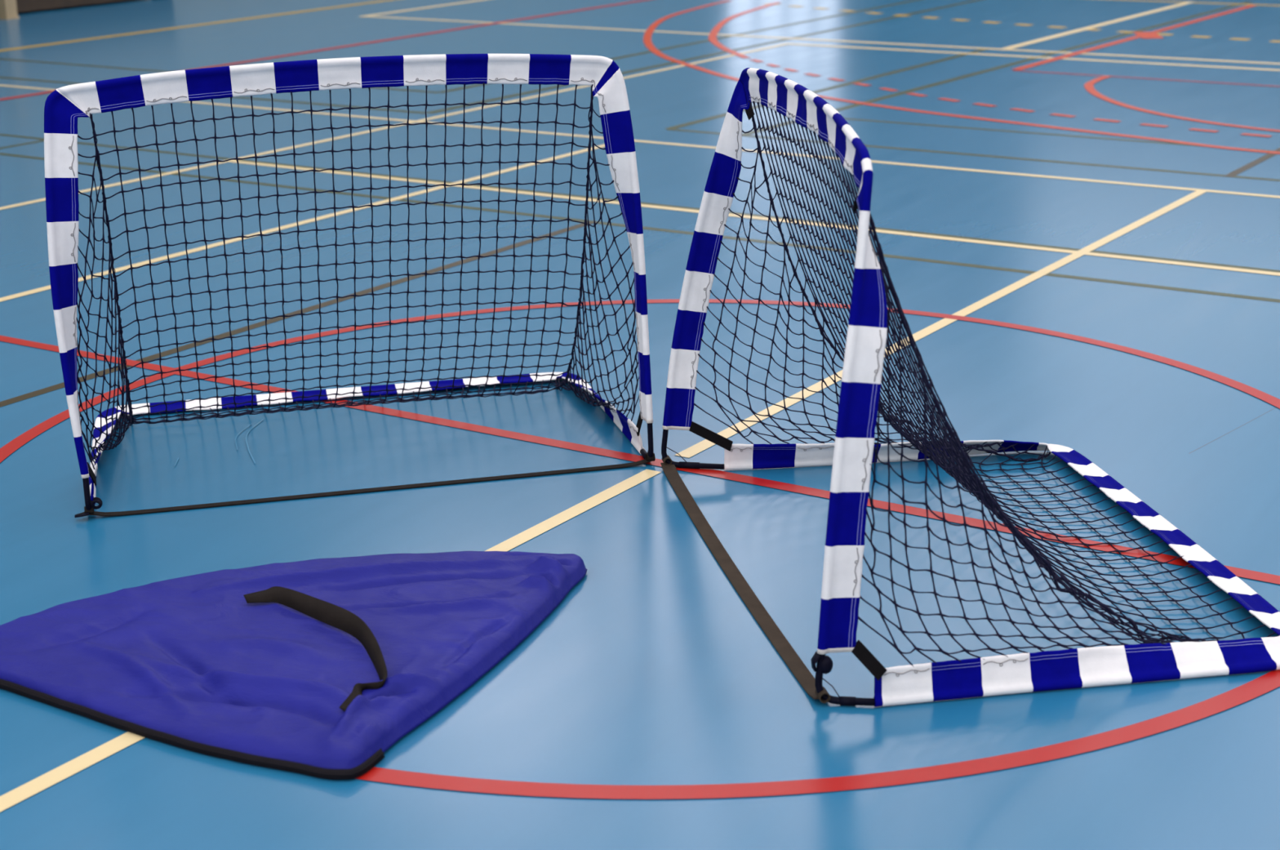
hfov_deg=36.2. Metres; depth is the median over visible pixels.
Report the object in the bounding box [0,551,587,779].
bag
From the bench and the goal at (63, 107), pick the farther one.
the bench
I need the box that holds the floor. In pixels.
[0,0,1279,849]
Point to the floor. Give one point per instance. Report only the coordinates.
(1075, 206)
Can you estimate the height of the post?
2.400 m
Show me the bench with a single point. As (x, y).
(22, 6)
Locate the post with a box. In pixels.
[0,0,19,19]
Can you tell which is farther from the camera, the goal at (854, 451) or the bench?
the bench
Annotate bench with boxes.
[16,0,125,12]
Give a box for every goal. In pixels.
[44,53,655,517]
[660,67,1279,706]

